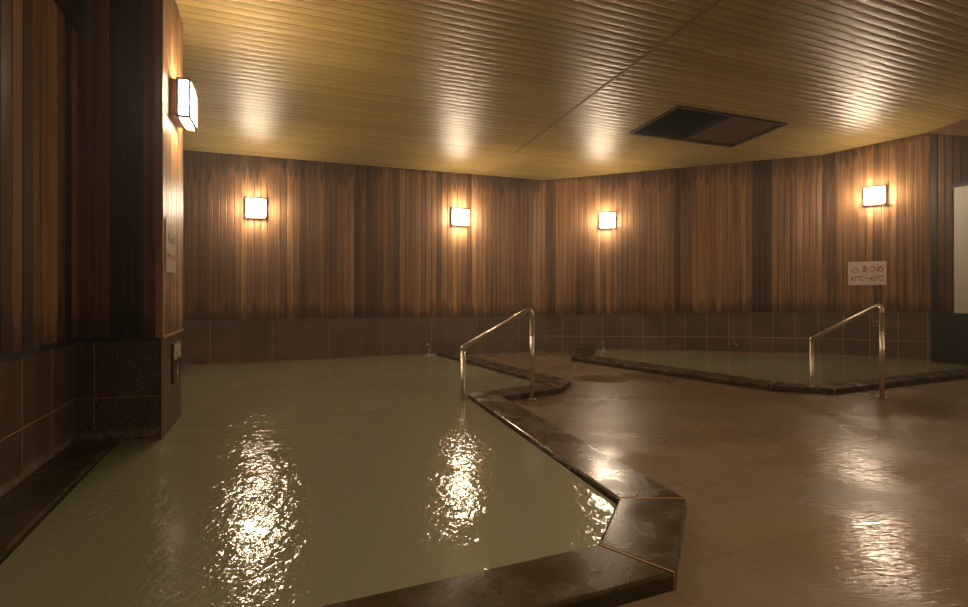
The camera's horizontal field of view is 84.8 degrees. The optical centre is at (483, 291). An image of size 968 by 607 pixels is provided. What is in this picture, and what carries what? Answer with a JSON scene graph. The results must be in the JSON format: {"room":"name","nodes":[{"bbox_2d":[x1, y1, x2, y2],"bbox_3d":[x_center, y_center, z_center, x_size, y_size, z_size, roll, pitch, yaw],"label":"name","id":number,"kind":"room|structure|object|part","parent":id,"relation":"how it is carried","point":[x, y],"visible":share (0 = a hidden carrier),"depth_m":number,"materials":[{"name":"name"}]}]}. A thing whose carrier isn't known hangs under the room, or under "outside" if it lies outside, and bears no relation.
{"room":"spa","nodes":[
{"label":"spa","id":0,"kind":"room"},
{"bbox_2d":[0,0,76,499],"bbox_3d":[-1.933,-0.521,1.453,0.138,4.343,4.480,0,0,-22],"label":"wall","id":1,"kind":"structure","parent":0,"point":[38,43],"depth_m":2.91,"materials":[{"name":"brown wood"}]},
{"bbox_2d":[0,337,77,362],"bbox_3d":[-1.870,0.319,1.463,0.022,0.035,4.450,0,0,-22],"label":"trim","id":2,"kind":"structure","parent":1,"relation":"attached to","point":[15,355],"depth_m":2.88,"materials":[{"name":"brown wood"}]},
{"bbox_2d":[0,439,115,564],"bbox_3d":[-2.070,1.245,2.275,0.255,0.510,2.837,0,0,-22],"label":"ledge","id":3,"kind":"object","parent":1,"relation":"attached to","point":[24,508],"visible":0.51,"depth_m":2.65,"materials":[{"name":"brown stone"}]},
{"bbox_2d":[54,0,84,33],"bbox_3d":[-1.845,-1.998,1.478,0.040,0.544,4.460,0,0,-22],"label":"beam","id":4,"kind":"structure","parent":1,"relation":"attached to","point":[73,10],"depth_m":3.39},
{"bbox_2d":[75,0,160,443],"bbox_3d":[-2.496,-0.331,3.652,0.515,3.962,0.138,0,0,-13],"label":"wall","id":5,"kind":"structure","parent":0,"point":[118,383],"depth_m":3.59,"materials":[{"name":"brown wood"}]},
{"bbox_2d":[78,338,159,341],"bbox_3d":[-2.474,0.319,3.601,0.495,0.023,0.012,0,0,-13],"label":"trim","id":6,"kind":"structure","parent":5,"relation":"attached to","point":[79,339],"depth_m":3.59,"materials":[{"name":"brown wood"}]},
{"bbox_2d":[118,438,159,441],"bbox_3d":[-2.356,1.039,3.623,0.254,0.062,0.005,0,0,-13],"label":"trim","id":7,"kind":"structure","parent":5,"relation":"attached to","point":[155,438],"depth_m":3.62,"materials":[{"name":"stone"}]},
{"bbox_2d":[155,0,163,337],"bbox_3d":[-2.239,-0.983,3.659,0.046,2.598,0.045,0,0,-23],"label":"trim","id":8,"kind":"structure","parent":5,"relation":"attached to","point":[159,4],"depth_m":3.64,"materials":[{"name":"brown wood"}]},
{"bbox_2d":[161,0,182,439],"bbox_3d":[-2.423,-0.298,4.009,0.138,4.027,0.788,0,0,-21],"label":"wall","id":9,"kind":"structure","parent":0,"point":[173,25],"depth_m":4.01,"materials":[{"name":"brown wood"}]},
{"bbox_2d":[165,219,175,272],"bbox_3d":[-2.299,-0.328,3.896,0.006,0.370,0.388,0,0,-21],"label":"paper sign","id":10,"kind":"object","parent":9,"relation":"attached to","point":[170,228],"visible":1,"depth_m":3.86,"materials":[{"name":"grey paper"}]},
{"bbox_2d":[160,329,183,338],"bbox_3d":[-2.365,0.313,4.032,0.022,0.018,0.788,0,0,-21],"label":"trim","id":11,"kind":"structure","parent":9,"relation":"attached to","point":[181,330],"depth_m":3.95,"materials":[{"name":"brown wood"}]},
{"bbox_2d":[172,340,180,383],"bbox_3d":[-2.418,0.546,4.172,0.014,0.307,0.348,0,0,-21],"label":"wall plaque","id":12,"kind":"object","parent":9,"relation":"attached to","point":[176,347],"visible":1,"depth_m":4.13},
{"bbox_2d":[169,77,197,131],"bbox_3d":[-2.281,-1.422,4.028,0.139,0.289,0.357,0,0,-21],"label":"wall lantern","id":13,"kind":"object","parent":9,"relation":"attached to","point":[183,103],"visible":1,"depth_m":3.88,"materials":[{"name":"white glass"}]},
{"bbox_3d":[-2.322,-1.422,4.012,0.050,0.264,0.332,0,0,-21],"label":"plate","id":14,"kind":"part","parent":13,"relation":"part of","materials":[{"name":"metal"}]},
{"bbox_2d":[179,80,194,128],"bbox_3d":[-2.264,-1.422,4.034,0.072,0.260,0.328,0,0,-21],"label":"diffuser","id":15,"kind":"object","parent":13,"relation":"attached to","point":[186,95],"depth_m":3.89,"materials":[{"name":"white glass"}]},
{"bbox_2d":[0,355,615,606],"bbox_3d":[-2.615,1.285,4.325,7.239,0.530,6.497,0,0,-23],"label":"pool water","id":16,"kind":"object","parent":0,"point":[324,482],"visible":0.72,"depth_m":2.60,"materials":[{"name":"liquid"}]},
{"bbox_2d":[181,150,544,366],"bbox_3d":[-3.090,-0.177,7.719,9.029,3.654,0.138,0,0,-23],"label":"wall","id":17,"kind":"structure","parent":0,"point":[345,260],"depth_m":8.10,"materials":[{"name":"brown wood"}]},
{"bbox_2d":[245,197,266,218],"bbox_3d":[-3.231,-1.186,7.508,0.287,0.279,0.139,0,0,-23],"label":"wall lantern","id":18,"kind":"object","parent":17,"relation":"attached to","point":[254,207],"visible":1,"depth_m":7.46,"materials":[{"name":"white glass"}]},
{"bbox_2d":[184,353,436,366],"bbox_3d":[-2.426,1.034,7.911,3.603,0.072,0.043,0,0,-23],"label":"trim","id":19,"kind":"structure","parent":17,"relation":"attached to","point":[432,353],"depth_m":7.79,"materials":[{"name":"stone"}]},
{"bbox_2d":[424,343,435,356],"bbox_3d":[-0.870,0.920,8.458,0.220,0.194,0.260,0,0,-23],"label":"spout","id":20,"kind":"object","parent":17,"relation":"attached to","point":[426,344],"visible":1,"depth_m":8.48,"materials":[{"name":"metal"}]},
{"bbox_2d":[452,208,469,225],"bbox_3d":[-0.389,-1.226,8.713,0.287,0.279,0.139,0,0,-23],"label":"wall lantern","id":21,"kind":"object","parent":17,"relation":"attached to","point":[460,216],"visible":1,"depth_m":8.66,"materials":[{"name":"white glass"}]},
{"bbox_2d":[455,209,468,224],"bbox_3d":[-0.382,-1.226,8.696,0.258,0.250,0.072,0,0,-23],"label":"diffuser","id":22,"kind":"object","parent":21,"relation":"attached to","point":[461,215],"depth_m":8.66,"materials":[{"name":"white glass"}]},
{"bbox_2d":[176,0,967,179],"bbox_3d":[0.356,-2.565,3.968,15.273,1.327,11.036,0,0,0],"label":"ceiling","id":23,"kind":"structure","parent":0,"point":[454,86],"depth_m":5.61,"materials":[{"name":"beige wood"}]},
{"bbox_2d":[514,0,721,152],"bbox_3d":[1.627,-2.340,5.150,0.022,0.540,6.000,0,0,-23],"label":"trim","id":24,"kind":"structure","parent":23,"relation":"attached to","point":[718,1],"depth_m":5.41,"materials":[{"name":"brown wood"}]},
{"bbox_2d":[629,105,787,147],"bbox_3d":[3.062,-2.511,7.251,1.918,0.670,0.922,0,0,-23],"label":"ceiling hatch","id":25,"kind":"object","parent":23,"relation":"attached to","point":[680,123],"visible":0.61,"depth_m":7.45,"materials":[{"name":"metal"}]},
{"bbox_3d":[3.497,-2.262,7.436,0.902,0.101,0.852,0,0,-23],"label":"panel","id":26,"kind":"part","parent":25,"relation":"part of","materials":[{"name":"brown wood"}]},
{"bbox_2d":[467,351,967,606],"bbox_3d":[3.147,1.110,3.967,9.584,0.120,10.935,0,0,0],"label":"floor","id":27,"kind":"structure","parent":0,"point":[856,499],"depth_m":3.02,"materials":[{"name":"tile"}]},
{"bbox_2d":[461,308,536,399],"bbox_3d":[0.146,0.803,5.094,0.757,1.294,0.090,0,0,-14],"label":"handrail","id":28,"kind":"object","parent":27,"relation":"on","point":[530,311],"visible":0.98,"depth_m":5.11,"materials":[{"name":"metal"}]},
{"bbox_3d":[-0.198,0.985,5.006,0.046,0.930,0.046,0,0,-14],"label":"post","id":29,"kind":"part","parent":28,"relation":"part of","materials":[{"name":"metal"}]},
{"bbox_3d":[0.141,0.350,5.093,0.723,0.388,0.046,0,0,-14],"label":"sloping rail","id":30,"kind":"part","parent":28,"relation":"part of","materials":[{"name":"metal"}]},
{"bbox_3d":[0.469,0.658,5.177,0.046,0.784,0.046,0,0,-14],"label":"post","id":31,"kind":"part","parent":28,"relation":"part of","materials":[{"name":"metal"}]},
{"bbox_2d":[321,352,686,606],"bbox_3d":[-0.336,1.244,4.818,2.614,0.511,7.857,0,0,0],"label":"kerb","id":32,"kind":"object","parent":27,"relation":"on","point":[637,556],"visible":0.73,"depth_m":2.01,"materials":[{"name":"brown stone"}]},
{"bbox_2d":[571,348,967,394],"bbox_3d":[3.662,1.244,6.909,5.678,0.511,2.876,0,0,24],"label":"kerb","id":33,"kind":"object","parent":27,"relation":"on","point":[583,355],"visible":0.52,"depth_m":6.14,"materials":[{"name":"brown stone"}]},
{"bbox_2d":[810,304,888,397],"bbox_3d":[3.840,0.785,5.610,0.120,1.329,0.801,0,0,-24],"label":"handrail","id":34,"kind":"object","parent":27,"relation":"on","point":[880,307],"visible":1,"depth_m":5.30,"materials":[{"name":"metal"}]},
{"bbox_3d":[3.685,0.987,5.954,0.046,0.926,0.046,0,0,-24],"label":"post","id":35,"kind":"part","parent":34,"relation":"part of","materials":[{"name":"metal"}]},
{"bbox_3d":[3.835,0.334,5.622,0.046,0.427,0.752,0,0,-24],"label":"sloping rail","id":36,"kind":"part","parent":34,"relation":"part of","materials":[{"name":"metal"}]},
{"bbox_3d":[3.980,0.640,5.300,0.046,0.820,0.046,0,0,-24],"label":"post","id":37,"kind":"part","parent":34,"relation":"part of","materials":[{"name":"metal"}]},
{"bbox_2d":[545,132,930,361],"bbox_3d":[3.913,-0.357,8.904,5.720,4.014,0.653,0,0,17],"label":"wall","id":38,"kind":"structure","parent":0,"point":[755,256],"depth_m":8.83,"materials":[{"name":"brown wood"}]},
{"bbox_2d":[598,341,609,351],"bbox_3d":[2.055,0.938,9.124,0.220,0.157,0.260,0,0,10],"label":"spout","id":39,"kind":"object","parent":38,"relation":"attached to","point":[602,342],"visible":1,"depth_m":9.10,"materials":[{"name":"metal"}]},
{"bbox_2d":[599,212,615,228],"bbox_3d":[2.130,-1.236,9.158,0.287,0.279,0.138,0,0,10],"label":"wall lantern","id":40,"kind":"object","parent":38,"relation":"attached to","point":[607,220],"visible":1,"depth_m":9.10,"materials":[{"name":"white glass"}]},
{"bbox_2d":[596,349,822,354],"bbox_3d":[3.731,1.034,8.941,3.617,0.072,0.039,0,0,10],"label":"trim","id":41,"kind":"structure","parent":38,"relation":"attached to","point":[596,349],"depth_m":8.90,"materials":[{"name":"stone"}]},
{"bbox_2d":[848,261,886,284],"bbox_3d":[5.959,-0.292,8.249,0.488,0.366,0.006,0,0,40],"label":"paper sign","id":42,"kind":"object","parent":38,"relation":"attached to","point":[868,272],"visible":1,"depth_m":8.24,"materials":[{"name":"white paper"}]},
{"bbox_2d":[863,185,885,205],"bbox_3d":[5.995,-1.475,8.135,0.287,0.279,0.138,0,0,40],"label":"wall lantern","id":43,"kind":"object","parent":38,"relation":"attached to","point":[872,195],"visible":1,"depth_m":8.09,"materials":[{"name":"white glass"}]},
{"bbox_2d":[593,350,967,384],"bbox_3d":[4.109,1.285,8.097,4.186,0.530,3.926,0,0,-24],"label":"pool water","id":44,"kind":"object","parent":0,"point":[791,368],"visible":0.29,"depth_m":7.46,"materials":[{"name":"liquid"}]},
{"bbox_2d":[931,134,967,365],"bbox_3d":[7.124,-0.347,5.600,0.138,3.994,4.500,0,0,-13],"label":"wall","id":45,"kind":"structure","parent":0,"point":[949,153],"depth_m":7.57,"materials":[{"name":"brown wood"}]},
{"bbox_2d":[929,118,967,135],"bbox_3d":[7.070,-2.214,5.587,0.050,1.028,4.500,0,0,-13],"label":"lintel","id":46,"kind":"object","parent":45,"relation":"attached to","point":[961,127],"visible":1,"depth_m":7.43,"materials":[{"name":"brown wood"}]},
{"bbox_2d":[952,181,967,313],"bbox_3d":[6.707,-0.613,6.968,0.045,1.815,0.990,0,0,-13],"label":"panel","id":47,"kind":"object","parent":45,"relation":"attached to","point":[961,188],"visible":1,"depth_m":7.33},
{"bbox_3d":[6.707,-1.490,6.968,0.045,0.060,0.990,0,0,-13],"label":"rail","id":48,"kind":"part","parent":47,"relation":"part of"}
]}

